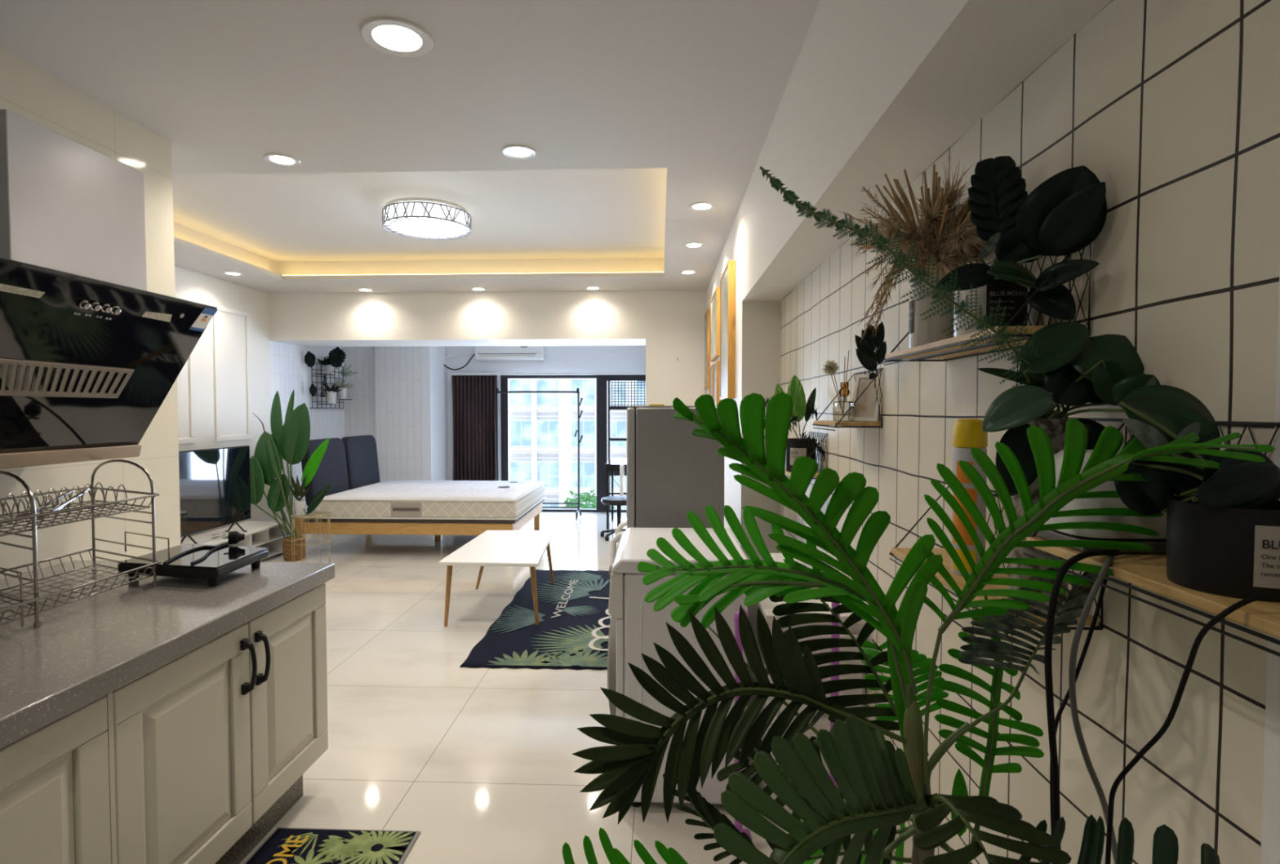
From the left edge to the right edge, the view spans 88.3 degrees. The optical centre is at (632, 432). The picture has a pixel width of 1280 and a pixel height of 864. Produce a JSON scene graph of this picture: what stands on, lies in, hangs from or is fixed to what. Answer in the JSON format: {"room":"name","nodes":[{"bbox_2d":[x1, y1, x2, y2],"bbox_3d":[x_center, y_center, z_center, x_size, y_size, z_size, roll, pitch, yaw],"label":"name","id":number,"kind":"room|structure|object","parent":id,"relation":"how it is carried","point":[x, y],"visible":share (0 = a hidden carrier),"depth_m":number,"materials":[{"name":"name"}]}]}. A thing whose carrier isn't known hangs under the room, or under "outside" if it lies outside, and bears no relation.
{"room":"studio apartment","nodes":[
{"label":"studio apartment","id":0,"kind":"room"},
{"bbox_2d":[0,47,181,579],"bbox_3d":[-2.220,0.080,0.296,0.240,2.500,5.200,0,2,2],"label":"wall","id":1,"kind":"structure","parent":0,"point":[28,91],"depth_m":2.53,"materials":[{"name":"beige paint"}]},
{"bbox_2d":[0,106,217,469],"bbox_3d":[-1.730,-0.555,1.761,0.605,1.313,0.968,0,2,2],"label":"range hood","id":2,"kind":"object","parent":1,"relation":"attached to","point":[90,357],"visible":1,"depth_m":1.85,"materials":[{"name":"black metal"}]},
{"bbox_2d":[0,284,44,297],"bbox_3d":[-1.471,-0.338,1.554,0.013,0.018,0.173,0,2,2],"label":"hood light","id":3,"kind":"object","parent":2,"relation":"attached to","point":[6,291],"depth_m":1.59,"materials":[{"name":"beige plastic"}]},
{"bbox_2d":[0,358,134,398],"bbox_3d":[-1.587,-0.142,1.789,0.060,0.092,0.522,0,2,2],"label":"grille","id":4,"kind":"object","parent":2,"relation":"attached to","point":[20,378],"depth_m":1.83,"materials":[{"name":"silver metal"}]},
{"bbox_2d":[0,444,142,469],"bbox_3d":[-1.735,0.080,1.781,0.064,0.042,0.966,0,2,2],"label":"drip tray","id":5,"kind":"object","parent":2,"relation":"on","point":[37,455],"depth_m":1.96,"materials":[{"name":"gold metal"}]},
{"bbox_2d":[141,311,172,322],"bbox_3d":[-1.451,-0.355,2.014,0.016,0.022,0.112,0,2,2],"label":"hood light","id":6,"kind":"object","parent":2,"relation":"attached to","point":[146,317],"depth_m":2.01,"materials":[{"name":"beige plastic"}]},
{"bbox_2d":[174,266,345,539],"bbox_3d":[-3.770,-0.095,5.563,0.200,2.500,5.200,0,2,2],"label":"wall","id":7,"kind":"structure","parent":0,"point":[203,289],"depth_m":6.17,"materials":[{"name":"white paint"}]},
{"bbox_2d":[175,294,195,444],"bbox_3d":[-3.692,-0.487,4.875,0.012,1.210,1.260,0,2,2],"label":"trim","id":8,"kind":"structure","parent":7,"relation":"attached to","point":[193,440],"depth_m":5.47,"materials":[{"name":"white paint"}]},
{"bbox_2d":[213,303,251,442],"bbox_3d":[-3.645,-0.525,6.014,0.012,1.210,0.500,0,2,2],"label":"trim","id":9,"kind":"structure","parent":7,"relation":"attached to","point":[237,437],"depth_m":5.94,"materials":[{"name":"white paint"}]},
{"bbox_2d":[304,351,315,368],"bbox_3d":[-3.542,-0.795,7.229,0.145,0.189,0.018,0,2,2],"label":"leaf","id":10,"kind":"object","parent":7,"relation":"attached to","point":[309,358],"visible":1,"depth_m":7.23,"materials":[{"name":"black"}]},
{"bbox_2d":[309,363,352,408],"bbox_3d":[-3.510,-0.530,7.690,0.139,0.515,0.736,0,2,2],"label":"grid panel","id":11,"kind":"object","parent":7,"relation":"attached to","point":[321,370],"visible":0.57,"depth_m":7.54,"materials":[{"name":"black metal"}]},
{"bbox_2d":[316,355,332,372],"bbox_3d":[-3.515,-0.794,7.582,0.254,0.204,0.224,0,2,2],"label":"potted plant","id":12,"kind":"object","parent":11,"relation":"on","point":[326,362],"visible":0.71,"depth_m":7.54,"materials":[{"name":"black plant"}]},
{"bbox_2d":[328,346,346,368],"bbox_3d":[-3.348,-0.844,7.467,0.213,0.255,0.023,0,2,2],"label":"leaf","id":13,"kind":"object","parent":12,"relation":"attached to","point":[336,357],"visible":0.98,"depth_m":7.47,"materials":[{"name":"black"}]},
{"bbox_2d":[322,382,342,404],"bbox_3d":[-3.389,-0.446,7.482,0.163,0.248,0.208,1,2,25],"label":"potted plant","id":14,"kind":"object","parent":11,"relation":"on","point":[331,393],"visible":1,"depth_m":7.45,"materials":[{"name":"black plant"}]},
{"bbox_2d":[332,377,355,398],"bbox_3d":[-3.390,-0.516,7.683,0.243,0.246,0.252,0,2,2],"label":"potted plant","id":15,"kind":"object","parent":11,"relation":"on","point":[340,394],"visible":0.8,"depth_m":7.65,"materials":[{"name":"grey ceramic"}]},
{"bbox_2d":[283,536,304,561],"bbox_3d":[-3.038,1.045,5.910,0.168,0.200,0.168,0,2,2],"label":"basket","id":16,"kind":"object","parent":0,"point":[288,552],"depth_m":5.84,"materials":[{"name":"wicker"}]},
{"bbox_2d":[343,346,375,439],"bbox_3d":[-3.056,-0.185,8.284,1.000,2.500,0.300,0,2,2],"label":"wall","id":17,"kind":"structure","parent":0,"point":[360,411],"depth_m":8.14,"materials":[{"name":"white paint"}]},
{"bbox_2d":[374,346,423,482],"bbox_3d":[-2.813,-0.178,8.094,0.680,2.500,0.060,0,2,2],"label":"wall column","id":18,"kind":"structure","parent":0,"point":[398,397],"depth_m":8.06,"materials":[{"name":"white paint"}]},
{"bbox_2d":[0,0,819,293],"bbox_3d":[-1.365,-1.392,3.216,5.400,0.250,11.400,0,2,2],"label":"ceiling","id":19,"kind":"structure","parent":0,"point":[634,113],"depth_m":2.62,"materials":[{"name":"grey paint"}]},
{"bbox_2d":[263,153,300,166],"bbox_3d":[-1.622,-1.259,3.051,0.153,0.006,0.153,0,2,2],"label":"recessed light","id":20,"kind":"object","parent":19,"relation":"in","point":[284,159],"visible":1,"depth_m":3.04,"materials":[{"name":"white plastic"}]},
{"bbox_2d":[269,155,294,164],"bbox_3d":[-1.622,-1.260,3.050,0.104,0.004,0.104,0,2,2],"label":"diffuser","id":21,"kind":"object","parent":20,"relation":"attached to","point":[278,159],"depth_m":3.04,"materials":[{"name":"white plastic"}]},
{"bbox_2d":[360,17,433,57],"bbox_3d":[-0.733,-1.226,2.053,0.216,0.006,0.216,0,2,2],"label":"recessed light","id":22,"kind":"object","parent":19,"relation":"in","point":[395,34],"visible":1,"depth_m":2.04,"materials":[{"name":"white plastic"}]},
{"bbox_2d":[372,25,422,51],"bbox_3d":[-0.733,-1.227,2.053,0.146,0.004,0.146,0,2,2],"label":"diffuser","id":23,"kind":"object","parent":22,"relation":"attached to","point":[394,37],"depth_m":2.05,"materials":[{"name":"white plastic"}]},
{"bbox_2d":[382,197,471,239],"bbox_3d":[-1.383,-1.433,4.447,0.575,0.130,0.575,0,2,2],"label":"ceiling lamp","id":24,"kind":"object","parent":19,"relation":"attached to","point":[431,219],"visible":1,"depth_m":4.28,"materials":[{"name":"white"}]},
{"bbox_2d":[502,145,536,159],"bbox_3d":[-0.509,-1.256,2.960,0.153,0.006,0.153,0,2,2],"label":"recessed light","id":25,"kind":"object","parent":19,"relation":"in","point":[516,152],"visible":1,"depth_m":2.95,"materials":[{"name":"white plastic"}]},
{"bbox_2d":[507,148,531,156],"bbox_3d":[-0.509,-1.257,2.960,0.104,0.004,0.104,0,2,2],"label":"diffuser","id":26,"kind":"object","parent":25,"relation":"attached to","point":[511,152],"depth_m":2.96,"materials":[{"name":"white plastic"}]},
{"bbox_2d":[688,201,715,211],"bbox_3d":[0.393,-1.282,3.746,0.153,0.006,0.153,0,2,2],"label":"recessed light","id":27,"kind":"object","parent":19,"relation":"in","point":[699,206],"visible":1,"depth_m":3.74,"materials":[{"name":"white plastic"}]},
{"bbox_2d":[422,346,448,480],"bbox_3d":[-2.502,-0.188,8.370,0.100,2.500,0.642,0,2,2],"label":"wall reveal","id":28,"kind":"structure","parent":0,"point":[434,374],"depth_m":8.21,"materials":[{"name":"white paint"}]},
{"bbox_2d":[268,290,706,405],"bbox_3d":[-1.440,-0.137,6.840,4.350,2.500,0.650,0,2,2],"label":"beam","id":29,"kind":"structure","parent":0,"point":[669,324],"depth_m":6.48,"materials":[{"name":"white paint"}]},
{"bbox_2d":[447,345,645,480],"bbox_3d":[-1.110,-0.200,8.732,2.650,2.500,0.200,0,2,2],"label":"wall","id":30,"kind":"structure","parent":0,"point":[620,358],"depth_m":8.61,"materials":[{"name":"white paint"}]},
{"bbox_2d":[444,346,545,370],"bbox_3d":[-1.842,-0.997,8.530,1.400,0.396,0.211,0,2,2],"label":"air conditioner","id":31,"kind":"object","parent":30,"relation":"attached to","point":[482,353],"visible":0.74,"depth_m":8.43,"materials":[{"name":"white plastic"}]},
{"bbox_2d":[500,374,645,512],"bbox_3d":[-0.765,0.152,8.680,1.945,1.800,0.100,0,2,2],"label":"window","id":32,"kind":"structure","parent":30,"relation":"attached to","point":[601,380],"depth_m":8.63,"materials":[{"name":"black"}]},
{"bbox_2d":[240,508,864,863],"bbox_3d":[-1.365,1.291,3.305,5.400,0.120,11.400,0,2,2],"label":"floor","id":33,"kind":"structure","parent":0,"point":[480,762],"depth_m":2.81,"materials":[{"name":"tile"}]},
{"bbox_2d":[0,583,328,863],"bbox_3d":[-1.573,0.932,1.071,0.969,0.745,2.545,0,2,2],"label":"base cabinet","id":34,"kind":"object","parent":33,"relation":"on","point":[196,759],"visible":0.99,"depth_m":1.63,"materials":[{"name":"beige paint"}]},
{"bbox_2d":[0,560,334,750],"bbox_3d":[-1.586,0.532,1.072,0.958,0.054,2.572,0,2,2],"label":"countertop","id":35,"kind":"structure","parent":34,"relation":"on","point":[82,651],"depth_m":1.65,"materials":[{"name":"grey stone"}]},
{"bbox_2d":[0,459,169,628],"bbox_3d":[-1.621,0.289,1.792,0.371,0.384,0.764,0,2,2],"label":"dish rack","id":36,"kind":"object","parent":35,"relation":"on","point":[37,624],"visible":0.96,"depth_m":1.87,"materials":[{"name":"silver metal"}]},
{"bbox_2d":[14,489,73,521],"bbox_3d":[-1.615,0.200,1.812,0.026,0.050,0.291,-1,2,-19],"label":"spoon","id":37,"kind":"object","parent":36,"relation":"in","point":[66,494],"visible":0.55,"depth_m":1.82,"materials":[{"name":"silver metal"}]},
{"bbox_2d":[0,486,159,537],"bbox_3d":[-1.621,0.215,1.786,0.371,0.046,0.759,0,2,2],"label":"tray","id":38,"kind":"object","parent":36,"relation":"on","point":[92,494],"depth_m":1.85,"materials":[{"name":"silver metal"}]},
{"bbox_2d":[0,548,161,626],"bbox_3d":[-1.621,0.423,1.793,0.371,0.051,0.759,0,2,2],"label":"tray","id":39,"kind":"object","parent":36,"relation":"on","point":[35,602],"depth_m":1.87,"materials":[{"name":"silver metal"}]},
{"bbox_2d":[117,531,268,586],"bbox_3d":[-1.426,0.410,2.171,0.361,0.116,0.353,0,2,2],"label":"gas stove","id":40,"kind":"object","parent":35,"relation":"in","point":[211,562],"visible":0.97,"depth_m":2.10,"materials":[{"name":"black metal"}]},
{"bbox_2d":[180,521,287,560],"bbox_3d":[-3.459,1.014,5.390,0.380,0.296,1.608,0,2,2],"label":"tv stand","id":41,"kind":"object","parent":33,"relation":"on","point":[268,535],"visible":0.14,"depth_m":5.89,"materials":[{"name":"white wood"}]},
{"bbox_2d":[178,445,250,544],"bbox_3d":[-3.400,0.500,5.337,0.180,0.732,0.930,0,2,2],"label":"television","id":42,"kind":"object","parent":41,"relation":"on","point":[215,484],"visible":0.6,"depth_m":5.32,"materials":[{"name":"black plastic"}]},
{"bbox_2d":[251,535,284,547],"bbox_3d":[-3.438,0.983,5.915,0.353,0.013,0.500,0,2,2],"label":"shelf","id":43,"kind":"object","parent":41,"relation":"attached to","point":[255,542],"depth_m":5.90,"materials":[{"name":"white wood"}]},
{"bbox_2d":[249,389,310,561],"bbox_3d":[-3.137,0.380,5.907,0.766,1.530,0.247,1,2,24],"label":"banana plant","id":44,"kind":"object","parent":33,"relation":"on","point":[290,442],"visible":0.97,"depth_m":5.90,"materials":[{"name":"green plant"}]},
{"bbox_2d":[290,511,331,563],"bbox_3d":[-2.732,0.926,5.603,0.310,0.458,0.310,0,2,2],"label":"wire side table","id":45,"kind":"object","parent":33,"relation":"on","point":[316,515],"visible":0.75,"depth_m":5.57,"materials":[{"name":"brown"}]},
{"bbox_2d":[287,438,333,515],"bbox_3d":[-2.681,0.373,5.531,0.390,0.654,0.108,0,2,7],"label":"potted plant","id":46,"kind":"object","parent":45,"relation":"on","point":[313,463],"visible":1,"depth_m":5.50,"materials":[{"name":"green plant"}]},
{"bbox_2d":[244,827,420,863],"bbox_3d":[-0.921,1.281,1.666,0.463,0.008,0.865,0,2,2],"label":"kitchen mat","id":47,"kind":"object","parent":33,"relation":"on","point":[286,846],"visible":1,"depth_m":2.01,"materials":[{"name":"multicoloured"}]},
{"bbox_2d":[278,831,412,863],"bbox_3d":[-0.892,1.267,1.985,0.403,0.001,0.208,0,2,2],"label":"print","id":48,"kind":"object","parent":47,"relation":"on","point":[295,847],"depth_m":2.01,"materials":[{"name":"green fabric"}]},
{"bbox_2d":[293,435,544,555],"bbox_3d":[-2.048,0.587,6.736,2.035,1.060,1.518,0,2,2],"label":"frame","id":49,"kind":"object","parent":33,"relation":"on","point":[349,463],"visible":0.63,"depth_m":6.10,"materials":[{"name":"brown wood"}]},
{"bbox_2d":[301,438,349,506],"bbox_3d":[-2.973,0.368,6.386,0.144,0.600,0.720,0,2,2],"label":"cushion","id":50,"kind":"object","parent":49,"relation":"on","point":[332,468],"depth_m":6.37,"materials":[{"name":"black fabric"}]},
{"bbox_2d":[341,435,380,489],"bbox_3d":[-2.942,0.344,7.135,0.144,0.600,0.720,0,2,2],"label":"cushion","id":51,"kind":"object","parent":49,"relation":"on","point":[361,451],"depth_m":7.04,"materials":[{"name":"black fabric"}]},
{"bbox_2d":[315,480,545,520],"bbox_3d":[-1.943,0.664,6.731,1.863,0.208,1.541,0,2,2],"label":"mattress","id":52,"kind":"object","parent":49,"relation":"on","point":[387,500],"visible":1,"depth_m":6.01,"materials":[{"name":"white fabric"}]},
{"bbox_2d":[438,530,554,626],"bbox_3d":[-0.870,0.982,4.530,0.651,0.423,1.104,0,2,2],"label":"coffee table","id":53,"kind":"object","parent":33,"relation":"on","point":[525,548],"visible":1,"depth_m":4.28,"materials":[{"name":"white wood"}]},
{"bbox_2d":[459,569,609,670],"bbox_3d":[-0.418,1.186,4.446,0.887,0.013,2.087,0,2,2],"label":"area rug","id":54,"kind":"object","parent":33,"relation":"on","point":[572,630],"visible":0.86,"depth_m":4.02,"materials":[{"name":"black fabric"}]},
{"bbox_2d":[488,624,608,666],"bbox_3d":[-0.406,1.205,3.758,0.710,0.001,0.672,0,2,2],"label":"print","id":55,"kind":"object","parent":54,"relation":"on","point":[519,645],"depth_m":3.71,"materials":[{"name":"green fabric"}]},
{"bbox_2d":[491,571,608,634],"bbox_3d":[-0.515,1.174,4.677,0.639,0.001,1.547,0,2,2],"label":"print","id":56,"kind":"object","parent":54,"relation":"on","point":[576,602],"depth_m":4.48,"materials":[{"name":"green fabric"}]},
{"bbox_2d":[609,520,626,622],"bbox_3d":[-0.055,0.860,3.626,0.112,0.696,0.370,0,2,2],"label":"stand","id":57,"kind":"object","parent":54,"relation":"on","point":[615,542],"visible":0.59,"depth_m":3.44,"materials":[{"name":"white"}]},
{"bbox_2d":[495,387,582,520],"bbox_3d":[-1.148,0.259,8.118,1.083,1.605,0.423,0,2,2],"label":"clothes rack","id":58,"kind":"object","parent":33,"relation":"on","point":[577,391],"visible":0.83,"depth_m":8.10,"materials":[{"name":"black metal"}]},
{"bbox_2d":[600,462,626,541],"bbox_3d":[-0.141,0.721,6.904,0.397,0.779,0.408,0,2,2],"label":"office chair","id":59,"kind":"object","parent":33,"relation":"on","point":[619,501],"visible":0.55,"depth_m":6.79,"materials":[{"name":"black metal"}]},
{"bbox_2d":[604,459,626,533],"bbox_3d":[-0.062,0.713,7.557,0.445,0.753,0.760,0,2,2],"label":"desk","id":60,"kind":"object","parent":33,"relation":"on","point":[613,465],"visible":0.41,"depth_m":7.20,"materials":[{"name":"black wood"}]},
{"bbox_2d":[626,405,724,529],"bbox_3d":[0.206,0.551,3.289,0.446,1.360,0.550,0,2,2],"label":"refrigerator","id":61,"kind":"object","parent":33,"relation":"on","point":[673,472],"visible":0.22,"depth_m":3.00,"materials":[{"name":"grey metal"}]},
{"bbox_2d":[607,528,747,807],"bbox_3d":[0.153,0.834,2.469,0.482,0.850,0.596,0,2,2],"label":"washing machine","id":62,"kind":"object","parent":33,"relation":"on","point":[634,624],"visible":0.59,"depth_m":2.18,"materials":[{"name":"white metal"}]},
{"bbox_2d":[733,608,751,840],"bbox_3d":[0.327,0.907,2.033,0.080,0.732,0.052,0,2,2],"label":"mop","id":63,"kind":"object","parent":33,"relation":"on","point":[739,826],"visible":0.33,"depth_m":2.02,"materials":[{"name":"purple plastic"}]},
{"bbox_2d":[746,553,866,825],"bbox_3d":[0.596,0.866,2.403,0.322,0.790,0.628,0,2,2],"label":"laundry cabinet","id":64,"kind":"object","parent":33,"relation":"on","point":[766,606],"visible":0.09,"depth_m":2.10,"materials":[{"name":"white"}]},
{"bbox_2d":[829,602,844,848],"bbox_3d":[0.615,0.864,2.016,0.080,0.820,0.060,0,2,2],"label":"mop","id":65,"kind":"object","parent":33,"relation":"on","point":[833,605],"visible":0.02,"depth_m":1.99,"materials":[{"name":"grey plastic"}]},
{"bbox_2d":[562,392,1275,863],"bbox_3d":[0.305,0.629,0.869,0.677,1.364,0.473,1,2,17],"label":"palm","id":66,"kind":"object","parent":33,"relation":"on","point":[882,786],"visible":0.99,"depth_m":0.82,"materials":[{"name":"green plant"}]},
{"bbox_2d":[706,0,1111,560],"bbox_3d":[0.732,0.025,1.948,0.400,2.500,8.950,0,2,2],"label":"wall","id":67,"kind":"structure","parent":0,"point":[874,89],"depth_m":1.64,"materials":[{"name":"white paint"}]},
{"bbox_2d":[703,309,710,389],"bbox_3d":[0.699,-0.767,6.208,0.024,0.710,0.459,0,2,2],"label":"picture frame","id":68,"kind":"object","parent":67,"relation":"attached to","point":[707,317],"visible":0.93,"depth_m":5.99,"materials":[{"name":"brown wood"}]},
{"bbox_2d":[704,314,706,386],"bbox_3d":[0.695,-0.767,6.208,0.004,0.674,0.423,0,2,2],"label":"print","id":69,"kind":"object","parent":68,"relation":"attached to","point":[705,316],"depth_m":6.27},
{"bbox_2d":[710,287,719,361],"bbox_3d":[0.652,-0.832,5.206,0.034,0.508,0.616,0,2,2],"label":"picture frame","id":70,"kind":"object","parent":67,"relation":"attached to","point":[715,300],"visible":0.84,"depth_m":5.04,"materials":[{"name":"brown wood"}]},
{"bbox_2d":[711,293,715,358],"bbox_3d":[0.643,-0.832,5.207,0.004,0.472,0.580,0,2,2],"label":"print","id":71,"kind":"object","parent":70,"relation":"attached to","point":[713,298],"depth_m":5.19},
{"bbox_2d":[713,360,720,406],"bbox_3d":[0.643,-0.365,5.016,0.034,0.337,0.299,0,2,2],"label":"picture frame","id":72,"kind":"object","parent":67,"relation":"attached to","point":[717,364],"visible":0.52,"depth_m":4.88,"materials":[{"name":"brown wood"}]},
{"bbox_2d":[719,260,735,399],"bbox_3d":[0.605,-0.623,4.220,0.044,0.824,0.544,0,2,2],"label":"picture frame","id":73,"kind":"object","parent":67,"relation":"attached to","point":[727,280],"visible":0.86,"depth_m":3.96,"materials":[{"name":"brown wood"}]},
{"bbox_2d":[720,266,728,396],"bbox_3d":[0.591,-0.623,4.221,0.004,0.788,0.508,0,2,2],"label":"print","id":74,"kind":"object","parent":73,"relation":"attached to","point":[724,278],"depth_m":4.23},
{"bbox_2d":[778,0,1279,863],"bbox_3d":[0.847,0.298,2.180,0.190,1.940,2.935,0,2,2],"label":"wall","id":75,"kind":"structure","parent":0,"point":[1172,105],"depth_m":0.92,"materials":[{"name":"white tile"}]},
{"bbox_2d":[785,431,827,479],"bbox_3d":[0.703,0.096,2.748,0.141,0.189,0.308,0,2,2],"label":"wall shelf","id":76,"kind":"object","parent":75,"relation":"attached to","point":[788,473],"visible":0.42,"depth_m":2.68,"materials":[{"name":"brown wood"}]},
{"bbox_2d":[764,375,825,471],"bbox_3d":[0.657,-0.034,2.718,0.259,0.397,0.178,0,2,2],"label":"potted plant","id":77,"kind":"object","parent":76,"relation":"on","point":[802,446],"visible":0.63,"depth_m":2.66,"materials":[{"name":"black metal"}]},
{"bbox_2d":[812,368,883,431],"bbox_3d":[0.676,-0.101,2.095,0.141,0.187,0.285,0,2,2],"label":"wall shelf","id":78,"kind":"object","parent":75,"relation":"attached to","point":[830,424],"visible":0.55,"depth_m":1.96,"materials":[{"name":"brown wood"}]},
{"bbox_2d":[821,350,853,421],"bbox_3d":[0.639,-0.144,2.061,0.098,0.221,0.073,0,2,2],"label":"reed diffuser","id":79,"kind":"object","parent":78,"relation":"on","point":[831,367],"visible":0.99,"depth_m":2.05,"materials":[{"name":"clear glass"}]},
{"bbox_2d":[821,360,839,376],"bbox_3d":[0.616,-0.199,2.051,0.053,0.052,0.054,0,2,2],"label":"flower","id":80,"kind":"object","parent":79,"relation":"on","point":[831,367],"depth_m":2.04,"materials":[{"name":"beige plant"}]},
{"bbox_2d":[833,401,853,421],"bbox_3d":[0.662,-0.065,2.073,0.052,0.062,0.052,0,2,2],"label":"bottle","id":81,"kind":"object","parent":79,"relation":"on","point":[851,403],"depth_m":2.08,"materials":[{"name":"clear glass"}]},
{"bbox_2d":[838,382,849,397],"bbox_3d":[0.656,-0.131,2.041,0.034,0.046,0.034,0,2,2],"label":"figurine","id":82,"kind":"object","parent":79,"relation":"on","point":[844,387],"depth_m":2.05,"materials":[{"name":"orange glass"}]},
{"bbox_2d":[848,373,879,422],"bbox_3d":[0.726,-0.106,2.034,0.048,0.148,0.104,-1,2,-33],"label":"photo frame","id":83,"kind":"object","parent":78,"relation":"on","point":[866,407],"visible":0.67,"depth_m":2.04,"materials":[{"name":"white wood"}]},
{"bbox_2d":[853,378,877,417],"bbox_3d":[0.726,-0.106,2.034,0.036,0.122,0.078,-1,2,-33],"label":"picture","id":84,"kind":"object","parent":83,"relation":"on","point":[866,406],"depth_m":2.04,"materials":[{"name":"beige paper"}]},
{"bbox_2d":[854,321,886,379],"bbox_3d":[0.667,-0.228,1.857,0.086,0.163,0.034,0,2,2],"label":"sprig","id":85,"kind":"object","parent":75,"relation":"attached to","point":[867,357],"visible":0.91,"depth_m":1.85,"materials":[{"name":"black plant"}]},
{"bbox_2d":[883,243,1091,365],"bbox_3d":[0.642,-0.232,1.267,0.141,0.174,0.518,0,2,2],"label":"wall shelf","id":86,"kind":"object","parent":75,"relation":"attached to","point":[949,348],"visible":0.33,"depth_m":1.18,"materials":[{"name":"brown wood"}]},
{"bbox_2d":[838,159,997,348],"bbox_3d":[0.584,-0.359,1.330,0.327,0.372,0.294,1,2,19],"label":"potted plant","id":87,"kind":"object","parent":86,"relation":"on","point":[953,238],"visible":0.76,"depth_m":1.31,"materials":[{"name":"brown plant"}]},
{"bbox_2d":[937,155,1106,337],"bbox_3d":[0.653,-0.320,1.095,0.244,0.308,0.198,2,3,43],"label":"potted plant","id":88,"kind":"object","parent":86,"relation":"on","point":[1067,211],"visible":0.89,"depth_m":1.05,"materials":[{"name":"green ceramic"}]},
{"bbox_2d":[888,486,1102,635],"bbox_3d":[0.639,0.207,1.232,0.141,0.179,0.508,0,2,2],"label":"wall shelf","id":89,"kind":"object","parent":75,"relation":"attached to","point":[901,553],"visible":0.1,"depth_m":1.22,"materials":[{"name":"brown wood"}]},
{"bbox_2d":[760,166,1160,616],"bbox_3d":[0.473,-0.079,1.042,0.529,0.709,0.231,1,2,22],"label":"plant","id":90,"kind":"object","parent":89,"relation":"on","point":[1060,364],"visible":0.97,"depth_m":0.95,"materials":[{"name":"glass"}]},
{"bbox_2d":[951,418,987,576],"bbox_3d":[0.635,0.122,1.244,0.059,0.294,0.059,0,2,2],"label":"bottle","id":91,"kind":"object","parent":89,"relation":"on","point":[967,433],"visible":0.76,"depth_m":1.22,"materials":[{"name":"yellow"}]},
{"bbox_2d":[1022,421,1279,657],"bbox_3d":[0.616,0.088,0.666,0.141,0.194,0.543,0,2,2],"label":"wall shelf","id":92,"kind":"object","parent":75,"relation":"attached to","point":[1147,571],"visible":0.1,"depth_m":0.69,"materials":[{"name":"brown wood"}]},
{"bbox_2d":[1049,556,1115,863],"bbox_3d":[0.545,0.344,0.798,0.086,0.386,0.012,0,2,-9],"label":"cable","id":93,"kind":"object","parent":92,"relation":"hanging from","point":[1063,705],"visible":0.53,"depth_m":0.79,"materials":[{"name":"black plastic"}]},
{"bbox_2d":[1068,556,1117,863],"bbox_3d":[0.538,0.336,0.767,0.073,0.374,0.028,-1,2,-19],"label":"cable","id":94,"kind":"object","parent":92,"relation":"hanging from","point":[1072,668],"visible":0.94,"depth_m":0.77,"materials":[{"name":"grey plastic"}]},
{"bbox_2d":[1038,449,1175,554],"bbox_3d":[0.627,0.088,0.871,0.132,0.125,0.110,0,2,2],"label":"appliance","id":95,"kind":"object","parent":92,"relation":"on","point":[1158,525],"visible":0.31,"depth_m":0.82,"materials":[{"name":"grey plastic"}]},
{"bbox_2d":[1044,549,1119,863],"bbox_3d":[0.538,0.326,0.785,0.154,0.367,0.016,-1,2,-30],"label":"power cable","id":96,"kind":"object","parent":95,"relation":"hanging from","point":[1072,561],"visible":0.98,"depth_m":0.75,"materials":[{"name":"black plastic"}]},
{"bbox_2d":[1105,592,1274,863],"bbox_3d":[0.520,0.309,0.636,0.043,0.337,0.130,-1,2,-26],"label":"cable","id":97,"kind":"object","parent":92,"relation":"hanging from","point":[1228,611],"visible":1,"depth_m":0.64,"materials":[{"name":"black plastic"}]},
{"bbox_2d":[1114,385,1279,602],"bbox_3d":[0.604,0.053,0.688,0.144,0.208,0.160,0,2,2],"label":"potted plant","id":98,"kind":"object","parent":92,"relation":"on","point":[1223,526],"visible":0.83,"depth_m":0.66,"materials":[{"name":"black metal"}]},
{"bbox_2d":[1260,271,1279,863],"bbox_3d":[0.719,0.398,-0.851,0.192,1.940,3.135,0,2,2],"label":"wall","id":99,"kind":"structure","parent":0,"point":[1270,829],"depth_m":0.71,"materials":[{"name":"white tile"}]},
{"bbox_3d":[0.308,-0.173,7.933,0.250,2.500,1.680,0,2,2],"label":"wall","id":100,"kind":"structure","parent":0,"visible":0},
{"bbox_2d":[450,373,645,375],"bbox_3d":[-1.079,-0.751,8.497,2.549,0.027,0.050,0,2,2],"label":"rail","id":101,"kind":"object","parent":100,"relation":"attached to","point":[451,374],"visible":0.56,"depth_m":8.49,"materials":[{"name":"white metal"}]},
{"bbox_2d":[451,375,497,480],"bbox_3d":[-2.052,0.146,8.573,0.606,1.760,0.092,0,2,2],"label":"curtain","id":102,"kind":"object","parent":101,"relation":"hanging from","point":[473,397],"visible":0.73,"depth_m":8.55,"materials":[{"name":"brown fabric"}]},
{"label":"outside","id":103,"kind":"structure","parent":0,"visible":0},
{"bbox_3d":[1.455,8.534,35.022,120.000,0.300,50.500,0,2,2],"label":"ground","id":104,"kind":"structure","parent":103,"visible":0},
{"bbox_2d":[509,378,645,509],"bbox_3d":[0.043,-7.275,48.577,56.000,50.000,8.500,0,2,2],"label":"apartment building","id":105,"kind":"structure","parent":104,"relation":"on","point":[544,446],"depth_m":45.12,"materials":[{"name":"white concrete"}]},
{"bbox_2d":[564,489,615,509],"bbox_3d":[-2.187,5.575,30.244,2.933,5.939,2.807,0,2,2],"label":"street tree","id":106,"kind":"object","parent":104,"relation":"on","point":[593,499],"visible":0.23,"depth_m":29.81,"materials":[{"name":"green plant"}]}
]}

